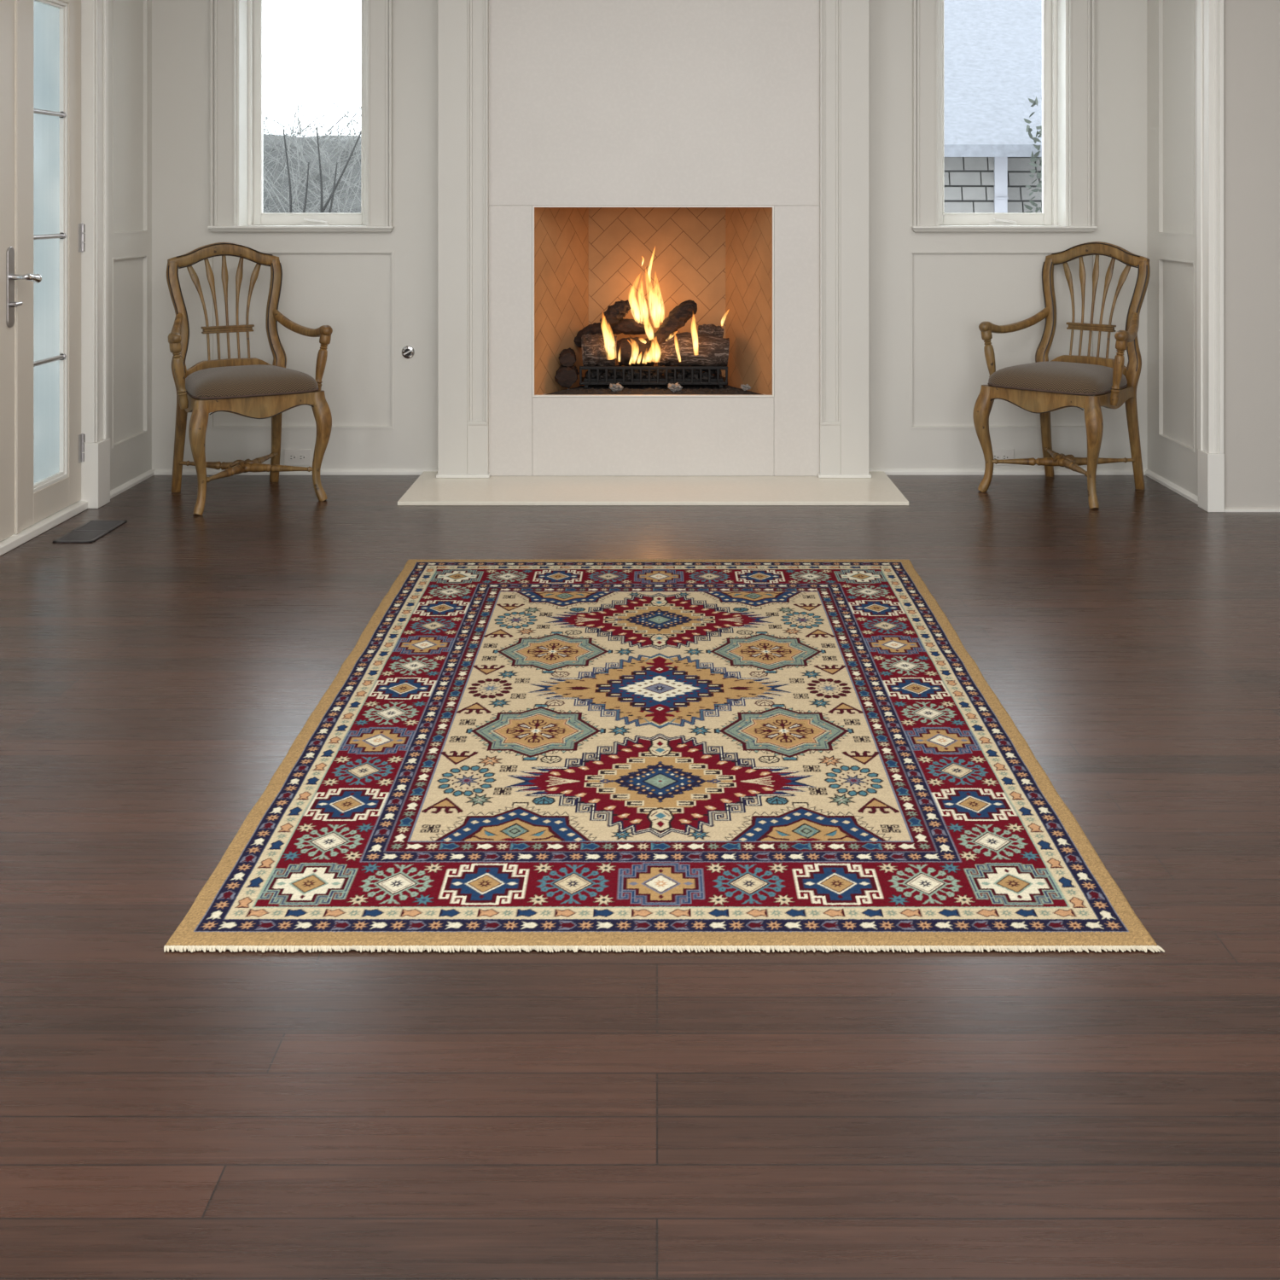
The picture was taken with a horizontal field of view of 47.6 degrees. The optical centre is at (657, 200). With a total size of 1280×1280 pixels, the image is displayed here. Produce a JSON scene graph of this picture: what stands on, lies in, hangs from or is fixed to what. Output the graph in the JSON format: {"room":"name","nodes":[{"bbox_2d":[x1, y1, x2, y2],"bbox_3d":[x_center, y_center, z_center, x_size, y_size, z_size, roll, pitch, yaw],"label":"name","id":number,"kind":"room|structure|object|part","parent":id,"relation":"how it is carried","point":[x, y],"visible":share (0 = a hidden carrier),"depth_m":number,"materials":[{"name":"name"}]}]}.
{"room":"living room","nodes":[
{"label":"living room","id":0,"kind":"room"},
{"bbox_2d":[108,0,151,490],"bbox_3d":[-2.356,-0.175,1.590,0.288,2.750,9.580,0,0,0],"label":"wall","id":1,"kind":"structure","parent":0,"point":[130,21],"depth_m":6.13,"materials":[{"name":"white paint"}]},
{"bbox_2d":[0,0,41,541],"bbox_3d":[-2.224,0.135,4.796,0.121,2.059,0.642,0,0,0],"label":"door","id":2,"kind":"structure","parent":1,"relation":"in","point":[8,276],"depth_m":5.00,"materials":[{"name":"paint"}]},
{"bbox_3d":[-2.262,0.135,4.769,0.044,2.059,0.587,0,0,0],"label":"frame","id":3,"kind":"part","parent":2,"relation":"part of","materials":[{"name":"paint"}]},
{"bbox_3d":[-2.236,0.300,5.018,0.007,0.280,0.052,0,0,0],"label":"handle plate","id":4,"kind":"part","parent":2,"relation":"part of","materials":[{"name":"silver metal"}]},
{"bbox_3d":[-2.188,0.272,5.054,0.058,0.037,0.123,0,0,25],"label":"lever","id":5,"kind":"part","parent":2,"relation":"part of","materials":[{"name":"silver metal"}]},
{"bbox_2d":[14,0,85,534],"bbox_3d":[-2.256,0.135,5.360,0.056,2.059,0.596,0,0,0],"label":"door","id":6,"kind":"structure","parent":1,"relation":"in","point":[49,237],"depth_m":5.38,"materials":[{"name":"paint"}]},
{"bbox_3d":[-2.271,0.151,5.369,0.006,1.782,0.296,0,0,0],"label":"frosted pane","id":7,"kind":"part","parent":6,"relation":"part of","materials":[{"name":"clear glass"}]},
{"bbox_2d":[79,0,110,508],"bbox_3d":[-2.338,0.095,5.064,0.324,2.210,1.421,0,0,0],"label":"door frame","id":8,"kind":"structure","parent":1,"relation":"attached to","point":[96,467],"depth_m":5.66,"materials":[{"name":"white paint"}]},
{"bbox_2d":[110,469,154,499],"bbox_3d":[-2.207,1.188,1.680,0.016,0.024,9.360,0,0,0],"label":"baseboard","id":9,"kind":"structure","parent":1,"relation":"attached to","point":[128,485],"depth_m":6.08,"materials":[{"name":"white paint"}]},
{"bbox_2d":[0,475,1279,1279],"bbox_3d":[0.850,1.230,1.775,6.900,0.060,9.950,0,0,0],"label":"floor","id":10,"kind":"structure","parent":0,"point":[352,1114],"depth_m":2.19,"materials":[{"name":"brown wood"}]},
{"bbox_2d":[0,500,87,555],"bbox_3d":[-2.327,1.185,5.072,0.226,0.030,1.235,0,0,0],"label":"threshold","id":11,"kind":"object","parent":10,"relation":"on","point":[14,541],"visible":0.5,"depth_m":5.24,"materials":[{"name":"white paint"}]},
{"bbox_2d":[52,520,127,542],"bbox_3d":[-2.050,1.198,5.253,0.140,0.005,0.335,0,0,0],"label":"floor vent","id":12,"kind":"object","parent":10,"relation":"in","point":[90,532],"visible":1,"depth_m":5.23,"materials":[{"name":"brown metal"}]},
{"bbox_2d":[166,242,332,515],"bbox_3d":[-1.682,0.692,5.886,0.653,1.033,0.584,0,0,-32],"label":"armchair","id":13,"kind":"object","parent":10,"relation":"on","point":[251,387],"visible":1,"depth_m":5.83,"materials":[{"name":"brown wood"}]},
{"bbox_3d":[-1.918,0.509,5.777,0.054,0.111,0.417,0,0,-18],"label":"arm","id":14,"kind":"part","parent":13,"relation":"part of","materials":[{"name":"brown wood"}]},
{"bbox_3d":[-1.965,0.727,5.958,0.079,0.953,0.127,0,0,-32],"label":"post","id":15,"kind":"part","parent":13,"relation":"part of","materials":[{"name":"brown wood"}]},
{"bbox_3d":[-1.750,0.985,5.545,0.078,0.447,0.078,0,0,-32],"label":"leg","id":16,"kind":"part","parent":13,"relation":"part of","materials":[{"name":"brown wood"}]},
{"bbox_3d":[-1.812,1.078,5.905,0.301,0.036,0.038,0,0,16],"label":"stretcher arm","id":17,"kind":"part","parent":13,"relation":"part of","materials":[{"name":"brown wood"}]},
{"bbox_3d":[-1.705,1.078,5.706,0.038,0.036,0.323,0,0,14],"label":"stretcher arm","id":18,"kind":"part","parent":13,"relation":"part of","materials":[{"name":"brown wood"}]},
{"bbox_3d":[-1.825,0.229,6.113,0.463,0.107,0.048,0,0,-32],"label":"crest rail","id":19,"kind":"part","parent":13,"relation":"part of","materials":[{"name":"brown wood"}]},
{"bbox_3d":[-1.779,0.709,6.040,0.410,0.102,0.026,0,0,-32],"label":"shoe rail","id":20,"kind":"part","parent":13,"relation":"part of","materials":[{"name":"brown wood"}]},
{"bbox_2d":[185,364,318,399],"bbox_3d":[-1.653,0.717,5.841,0.491,0.093,0.442,0,0,-32],"label":"seat cushion","id":21,"kind":"object","parent":13,"relation":"on","point":[202,381],"depth_m":5.70,"materials":[{"name":"beige fabric"}]},
{"bbox_3d":[-1.643,1.078,6.011,0.038,0.036,0.301,0,0,9],"label":"stretcher arm","id":22,"kind":"part","parent":13,"relation":"part of","materials":[{"name":"brown wood"}]},
{"bbox_3d":[-1.625,0.727,6.173,0.079,0.953,0.127,0,0,-32],"label":"post","id":23,"kind":"part","parent":13,"relation":"part of","materials":[{"name":"brown wood"}]},
{"bbox_3d":[-1.509,1.078,5.830,0.323,0.036,0.038,0,0,12],"label":"stretcher arm","id":24,"kind":"part","parent":13,"relation":"part of","materials":[{"name":"brown wood"}]},
{"bbox_3d":[-1.482,0.509,6.053,0.417,0.111,0.054,0,0,43],"label":"arm","id":25,"kind":"part","parent":13,"relation":"part of","materials":[{"name":"brown wood"}]},
{"bbox_3d":[-1.344,0.985,5.801,0.078,0.447,0.078,0,0,-32],"label":"leg","id":26,"kind":"part","parent":13,"relation":"part of","materials":[{"name":"brown wood"}]},
{"bbox_2d":[397,0,908,505],"bbox_3d":[-0.015,-0.175,6.222,2.014,2.750,1.030,0,0,0],"label":"fireplace","id":27,"kind":"object","parent":10,"relation":"on","point":[723,143],"visible":0.92,"depth_m":6.24,"materials":[{"name":"stone"}]},
{"bbox_3d":[-0.440,0.395,6.478,0.034,0.950,0.484,0,0,27],"label":"brick panel","id":28,"kind":"part","parent":27,"relation":"part of","materials":[{"name":"orange brick"}]},
{"bbox_3d":[-0.017,0.433,6.245,1.038,0.822,0.025,0,0,0],"label":"firebox edge frame","id":29,"kind":"part","parent":27,"relation":"part of","materials":[{"name":"white paint"}]},
{"bbox_2d":[548,366,760,394],"bbox_3d":[-0.017,0.788,6.467,0.998,0.118,0.400,0,0,0],"label":"grate","id":30,"kind":"object","parent":27,"relation":"in","point":[591,389],"depth_m":6.37,"materials":[{"name":"black metal"}]},
{"bbox_2d":[554,364,579,388],"bbox_3d":[-0.398,0.773,6.410,0.103,0.099,0.148,0,0,0],"label":"log","id":31,"kind":"object","parent":30,"relation":"on","point":[565,376],"visible":0.94,"depth_m":6.34,"materials":[{"name":"brown wood"}]},
{"bbox_2d":[558,347,575,366],"bbox_3d":[-0.396,0.695,6.430,0.080,0.074,0.146,0,0,0],"label":"log","id":32,"kind":"object","parent":31,"relation":"on","point":[567,357],"visible":1,"depth_m":6.36,"materials":[{"name":"brown wood"}]},
{"bbox_2d":[609,382,623,391],"bbox_3d":[-0.178,0.812,6.314,0.052,0.041,0.051,0,0,45],"label":"rock","id":33,"kind":"object","parent":30,"relation":"on","point":[618,386],"visible":1,"depth_m":6.30,"materials":[{"name":"grey stone"}]},
{"bbox_3d":[-0.015,0.776,6.457,0.654,0.094,0.176,0,0,0],"label":"fire grate","id":34,"kind":"part","parent":30,"relation":"part of","materials":[{"name":"black metal"}]},
{"bbox_2d":[585,365,721,381],"bbox_3d":[-0.013,0.767,6.464,0.618,0.074,0.175,0,0,0],"label":"heap","id":35,"kind":"object","parent":30,"relation":"in","point":[593,372],"visible":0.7,"depth_m":6.40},
{"bbox_2d":[581,332,616,366],"bbox_3d":[-0.257,0.668,6.449,0.157,0.156,0.174,0,0,0],"label":"log","id":36,"kind":"object","parent":35,"relation":"on","point":[595,352],"visible":0.89,"depth_m":6.38,"materials":[{"name":"brown wood"}]},
{"bbox_2d":[616,337,655,366],"bbox_3d":[-0.091,0.676,6.471,0.182,0.132,0.152,0,0,0],"label":"log","id":37,"kind":"object","parent":35,"relation":"on","point":[626,347],"visible":0.88,"depth_m":6.42,"materials":[{"name":"brown wood"}]},
{"bbox_2d":[573,318,646,348],"bbox_3d":[-0.217,0.599,6.537,0.344,0.138,0.090,0,0,16],"label":"log","id":38,"kind":"object","parent":37,"relation":"on","point":[626,326],"visible":0.7,"depth_m":6.50,"materials":[{"name":"brown wood"}]},
{"bbox_2d":[599,299,631,329],"bbox_3d":[-0.187,0.512,6.488,0.142,0.135,0.098,0,0,0],"label":"log","id":39,"kind":"object","parent":38,"relation":"on","point":[615,312],"visible":1,"depth_m":6.46,"materials":[{"name":"brown wood"}]},
{"bbox_2d":[604,256,722,364],"bbox_3d":[0.039,0.462,6.429,0.570,0.520,0.192,0,0,0],"label":"fire","id":40,"kind":"object","parent":30,"relation":"on","point":[610,351],"visible":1,"depth_m":6.40,"materials":[{"name":"yellow"}]},
{"bbox_2d":[667,382,682,392],"bbox_3d":[0.078,0.812,6.314,0.055,0.043,0.054,0,0,45],"label":"rock","id":41,"kind":"object","parent":30,"relation":"on","point":[673,387],"visible":1,"depth_m":6.30,"materials":[{"name":"grey stone"}]},
{"bbox_2d":[657,331,729,366],"bbox_3d":[0.156,0.665,6.440,0.329,0.164,0.172,0,0,0],"label":"log","id":42,"kind":"object","parent":30,"relation":"on","point":[712,350],"visible":0.9,"depth_m":6.38,"materials":[{"name":"brown wood"}]},
{"bbox_2d":[649,299,697,347],"bbox_3d":[0.073,0.548,6.430,0.220,0.214,0.097,0,0,-24],"label":"log","id":43,"kind":"object","parent":42,"relation":"on","point":[679,315],"visible":0.99,"depth_m":6.41,"materials":[{"name":"brown wood"}]},
{"bbox_2d":[698,323,724,337],"bbox_3d":[0.242,0.599,6.521,0.118,0.089,0.095,0,0,0],"label":"log","id":44,"kind":"object","parent":42,"relation":"on","point":[712,329],"visible":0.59,"depth_m":6.49,"materials":[{"name":"brown wood"}]},
{"bbox_2d":[740,384,750,390],"bbox_3d":[0.386,0.812,6.313,0.039,0.031,0.038,0,0,44],"label":"rock","id":45,"kind":"object","parent":30,"relation":"on","point":[745,387],"visible":1,"depth_m":6.30,"materials":[{"name":"grey stone"}]},
{"bbox_3d":[0.000,0.395,6.700,0.636,0.950,0.034,0,0,0],"label":"brick panel","id":46,"kind":"part","parent":27,"relation":"part of","materials":[{"name":"orange brick"}]},
{"bbox_3d":[0.424,0.395,6.477,0.034,0.950,0.469,0,0,-24],"label":"brick panel","id":47,"kind":"part","parent":27,"relation":"part of","materials":[{"name":"orange brick"}]},
{"bbox_2d":[163,558,1164,953],"bbox_3d":[0.006,1.194,3.569,1.666,0.011,2.515,0,0,0],"label":"area rug","id":48,"kind":"object","parent":10,"relation":"on","point":[617,755],"visible":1,"depth_m":2.96,"materials":[{"name":"fabric"}]},
{"bbox_2d":[972,241,1150,509],"bbox_3d":[1.698,0.692,6.005,0.653,1.033,0.584,0,0,43],"label":"armchair","id":49,"kind":"object","parent":10,"relation":"on","point":[1042,386],"visible":1,"depth_m":5.97,"materials":[{"name":"brown wood"}]},
{"bbox_3d":[1.350,0.985,5.984,0.078,0.447,0.078,0,0,43],"label":"leg","id":50,"kind":"part","parent":49,"relation":"part of","materials":[{"name":"brown wood"}]},
{"bbox_3d":[1.532,0.509,6.206,0.417,0.111,0.054,0,0,-32],"label":"arm","id":51,"kind":"part","parent":49,"relation":"part of","materials":[{"name":"brown wood"}]},
{"bbox_3d":[1.518,1.078,5.982,0.323,0.036,0.038,0,0,-1],"label":"stretcher arm","id":52,"kind":"part","parent":49,"relation":"part of","materials":[{"name":"brown wood"}]},
{"bbox_3d":[1.696,0.727,6.298,0.079,0.953,0.127,0,0,43],"label":"post","id":53,"kind":"part","parent":49,"relation":"part of","materials":[{"name":"brown wood"}]},
{"bbox_3d":[1.683,1.078,6.135,0.038,0.036,0.301,0,0,1],"label":"stretcher arm","id":54,"kind":"part","parent":49,"relation":"part of","materials":[{"name":"brown wood"}]},
{"bbox_2d":[988,360,1127,395],"bbox_3d":[1.662,0.717,5.966,0.491,0.093,0.442,0,0,43],"label":"seat cushion","id":55,"kind":"object","parent":49,"relation":"on","point":[1038,377],"depth_m":5.84,"materials":[{"name":"beige fabric"}]},
{"bbox_3d":[1.687,1.078,5.824,0.038,0.036,0.323,0,0,-3],"label":"stretcher arm","id":56,"kind":"part","parent":49,"relation":"part of","materials":[{"name":"brown wood"}]},
{"bbox_3d":[1.821,0.709,6.138,0.410,0.102,0.026,0,0,43],"label":"shoe rail","id":57,"kind":"part","parent":49,"relation":"part of","materials":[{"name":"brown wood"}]},
{"bbox_3d":[1.701,0.985,5.657,0.078,0.447,0.078,0,0,43],"label":"leg","id":58,"kind":"part","parent":49,"relation":"part of","materials":[{"name":"brown wood"}]},
{"bbox_3d":[1.881,0.229,6.201,0.463,0.107,0.048,0,0,43],"label":"crest rail","id":59,"kind":"part","parent":49,"relation":"part of","materials":[{"name":"brown wood"}]},
{"bbox_3d":[1.829,1.078,5.999,0.301,0.036,0.038,0,0,-5],"label":"stretcher arm","id":60,"kind":"part","parent":49,"relation":"part of","materials":[{"name":"brown wood"}]},
{"bbox_3d":[1.910,0.509,5.854,0.054,0.111,0.417,0,0,28],"label":"arm","id":61,"kind":"part","parent":49,"relation":"part of","materials":[{"name":"brown wood"}]},
{"bbox_3d":[1.990,0.727,6.023,0.079,0.953,0.127,0,0,43],"label":"post","id":62,"kind":"part","parent":49,"relation":"part of","materials":[{"name":"brown wood"}]},
{"bbox_2d":[151,0,1146,469],"bbox_3d":[-0.025,-0.175,6.470,4.450,2.750,0.260,0,0,0],"label":"wall","id":63,"kind":"structure","parent":0,"point":[931,293],"depth_m":6.36,"materials":[{"name":"white paint"}]},
{"bbox_2d":[284,448,311,465],"bbox_3d":[-1.575,1.125,6.355,0.120,0.072,0.009,0,0,0],"label":"wall outlet","id":64,"kind":"object","parent":63,"relation":"attached to","point":[292,456],"visible":0.97,"depth_m":6.35,"materials":[{"name":"white plastic"}]},
{"bbox_2d":[289,453,296,460],"bbox_3d":[-1.596,1.125,6.353,0.032,0.030,0.004,0,0,0],"label":"socket","id":65,"kind":"object","parent":64,"relation":"attached to","point":[292,456],"depth_m":6.35,"materials":[{"name":"white plastic"}]},
{"bbox_2d":[298,453,305,460],"bbox_3d":[-1.554,1.125,6.353,0.032,0.030,0.004,0,0,0],"label":"socket","id":66,"kind":"object","parent":64,"relation":"attached to","point":[301,456],"depth_m":6.35,"materials":[{"name":"white plastic"}]},
{"bbox_2d":[207,0,394,232],"bbox_3d":[-1.554,-0.483,6.439,0.804,1.245,0.253,0,0,0],"label":"window","id":67,"kind":"structure","parent":63,"relation":"in","point":[235,26],"depth_m":6.34,"materials":[{"name":"white paint"}]},
{"bbox_3d":[-1.554,0.117,6.431,0.804,0.011,0.238,0,0,0],"label":"sill","id":68,"kind":"part","parent":67,"relation":"part of","materials":[{"name":"white paint"}]},
{"bbox_3d":[-1.554,0.131,6.343,0.792,0.017,0.034,0,0,0],"label":"apron moulding","id":69,"kind":"part","parent":67,"relation":"part of","materials":[{"name":"white paint"}]},
{"bbox_3d":[-1.554,-0.443,6.460,0.580,1.115,0.200,0,0,0],"label":"frame","id":70,"kind":"part","parent":67,"relation":"part of","materials":[{"name":"white paint"}]},
{"bbox_3d":[-1.554,-0.434,6.542,0.524,1.091,0.046,0,0,0],"label":"sash","id":71,"kind":"part","parent":67,"relation":"part of","materials":[{"name":"white paint"}]},
{"bbox_3d":[-1.535,0.095,6.506,0.124,0.031,0.038,0,0,0],"label":"crank handle","id":72,"kind":"part","parent":67,"relation":"part of","materials":[{"name":"white metal"}]},
{"bbox_2d":[401,345,414,358],"bbox_3d":[-1.091,0.664,6.346,0.056,0.056,0.028,0,0,0],"label":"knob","id":73,"kind":"object","parent":63,"relation":"attached to","point":[408,352],"visible":1,"depth_m":6.35,"materials":[{"name":"silver metal"}]},
{"bbox_2d":[154,468,1146,475],"bbox_3d":[-0.030,1.188,6.352,4.340,0.024,0.016,0,0,0],"label":"baseboard","id":74,"kind":"structure","parent":63,"relation":"attached to","point":[157,471],"depth_m":6.34,"materials":[{"name":"white paint"}]},
{"bbox_2d":[992,448,1014,465],"bbox_3d":[1.505,1.125,6.355,0.120,0.072,0.009,0,0,0],"label":"wall outlet","id":75,"kind":"object","parent":63,"relation":"attached to","point":[999,454],"visible":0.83,"depth_m":6.35,"materials":[{"name":"white plastic"}]},
{"bbox_2d":[993,453,999,459],"bbox_3d":[1.484,1.125,6.353,0.032,0.030,0.004,0,0,0],"label":"socket","id":76,"kind":"object","parent":75,"relation":"attached to","point":[995,456],"depth_m":6.35,"materials":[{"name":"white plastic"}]},
{"bbox_2d":[1001,453,1009,459],"bbox_3d":[1.526,1.125,6.353,0.032,0.030,0.004,0,0,0],"label":"socket","id":77,"kind":"object","parent":75,"relation":"attached to","point":[1003,456],"depth_m":6.35,"materials":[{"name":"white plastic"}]},
{"bbox_2d":[910,0,1097,232],"bbox_3d":[1.514,-0.483,6.439,0.802,1.245,0.253,0,0,0],"label":"window","id":78,"kind":"structure","parent":63,"relation":"in","point":[1067,26],"depth_m":6.34,"materials":[{"name":"white paint"}]},
{"bbox_3d":[1.514,-0.434,6.542,0.522,1.091,0.046,0,0,0],"label":"sash","id":79,"kind":"part","parent":78,"relation":"part of","materials":[{"name":"white paint"}]},
{"bbox_3d":[1.550,0.095,6.506,0.124,0.031,0.038,0,0,0],"label":"crank handle","id":80,"kind":"part","parent":78,"relation":"part of","materials":[{"name":"white metal"}]},
{"bbox_3d":[1.514,-0.443,6.460,0.578,1.115,0.200,0,0,0],"label":"frame","id":81,"kind":"part","parent":78,"relation":"part of","materials":[{"name":"white paint"}]},
{"bbox_3d":[1.514,0.131,6.343,0.790,0.017,0.034,0,0,0],"label":"apron moulding","id":82,"kind":"part","parent":78,"relation":"part of","materials":[{"name":"white paint"}]},
{"bbox_3d":[1.514,0.117,6.431,0.802,0.011,0.238,0,0,0],"label":"sill","id":83,"kind":"part","parent":78,"relation":"part of","materials":[{"name":"white paint"}]},
{"bbox_2d":[1146,0,1198,496],"bbox_3d":[2.273,-0.175,6.020,0.254,2.750,0.720,0,0,0],"label":"wall","id":84,"kind":"structure","parent":0,"point":[1172,25],"depth_m":6.08,"materials":[{"name":"white paint"}]},
{"bbox_2d":[1145,468,1198,504],"bbox_3d":[2.141,1.188,6.030,0.016,0.024,0.660,0,0,0],"label":"baseboard","id":85,"kind":"structure","parent":84,"relation":"attached to","point":[1172,486],"depth_m":6.02,"materials":[{"name":"white paint"}]},
{"bbox_2d":[1197,0,1224,511],"bbox_3d":[2.152,-0.175,5.641,0.064,2.750,0.117,0,0,0],"label":"door frame","id":86,"kind":"structure","parent":84,"relation":"attached to","point":[1210,13],"depth_m":5.59,"materials":[{"name":"white paint"}]},
{"bbox_2d":[1223,0,1279,508],"bbox_3d":[3.238,-0.175,5.630,2.124,2.750,0.060,0,0,0],"label":"wall","id":87,"kind":"structure","parent":0,"point":[1251,27],"depth_m":5.60,"materials":[{"name":"grey paint"}]},
{"bbox_2d":[1224,508,1279,511],"bbox_3d":[3.242,1.195,5.594,2.116,0.010,0.012,0,0,0],"label":"baseboard","id":88,"kind":"structure","parent":87,"relation":"attached to","point":[1225,509],"depth_m":5.59,"materials":[{"name":"white paint"}]},
{"label":"outside","id":89,"kind":"structure","parent":0,"visible":0},
{"bbox_2d":[1024,96,1041,212],"bbox_3d":[3.165,0.486,11.206,0.784,2.657,0.759,0,0,0],"label":"evergreen shrub","id":90,"kind":"object","parent":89,"point":[1028,129],"visible":0.07,"depth_m":11.24,"materials":[{"name":"green plant"}]},
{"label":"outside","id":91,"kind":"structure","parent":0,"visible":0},
{"bbox_2d":[262,133,360,212],"bbox_3d":[-4.000,0.539,10.350,8.000,2.210,5.500,0,0,0],"label":"bank","id":92,"kind":"object","parent":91,"point":[355,171],"visible":0.08,"depth_m":10.27,"materials":[{"name":"grey plant"}]},
{"bbox_2d":[282,128,291,212],"bbox_3d":[-2.314,-0.012,9.105,0.045,0.879,0.214,0,0,-7],"label":"bare sapling","id":93,"kind":"object","parent":92,"relation":"on","point":[287,159],"visible":0.59,"depth_m":9.07,"materials":[{"name":"grey plant"}]},
{"bbox_2d":[302,162,309,212],"bbox_3d":[-2.243,0.095,9.110,0.037,0.669,0.281,0,0,-43],"label":"bare sapling","id":94,"kind":"object","parent":92,"relation":"on","point":[306,188],"visible":0.48,"depth_m":9.05,"materials":[{"name":"grey plant"}]},
{"bbox_2d":[262,53,360,212],"bbox_3d":[-3.052,-0.160,9.923,3.632,1.977,2.926,0,0,0],"label":"twigs","id":95,"kind":"object","parent":92,"relation":"on","point":[345,113],"visible":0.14,"depth_m":10.24,"materials":[{"name":"grey plant"}]},
{"bbox_2d":[315,128,323,212],"bbox_3d":[-2.119,-0.019,9.107,0.044,0.865,0.218,0,0,-14],"label":"bare sapling","id":96,"kind":"object","parent":92,"relation":"on","point":[319,159],"visible":0.59,"depth_m":9.07,"materials":[{"name":"grey plant"}]},
{"bbox_2d":[328,162,337,212],"bbox_3d":[-2.081,0.088,9.110,0.296,0.656,0.036,0,0,43],"label":"bare sapling","id":97,"kind":"object","parent":92,"relation":"on","point":[334,179],"visible":0.47,"depth_m":9.05,"materials":[{"name":"grey plant"}]},
{"bbox_2d":[322,132,360,212],"bbox_3d":[-2.070,-0.037,9.106,0.586,0.936,0.026,0,0,20],"label":"bare sapling","id":98,"kind":"object","parent":92,"relation":"on","point":[357,139],"visible":0.48,"depth_m":9.07,"materials":[{"name":"grey plant"}]},
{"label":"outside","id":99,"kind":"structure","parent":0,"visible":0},
{"bbox_2d":[944,0,1041,212],"bbox_3d":[2.900,0.350,13.325,4.600,4.900,3.350,0,0,0],"label":"neighbouring house","id":100,"kind":"structure","parent":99,"point":[993,48],"depth_m":12.44,"materials":[{"name":"grey"}]}
]}

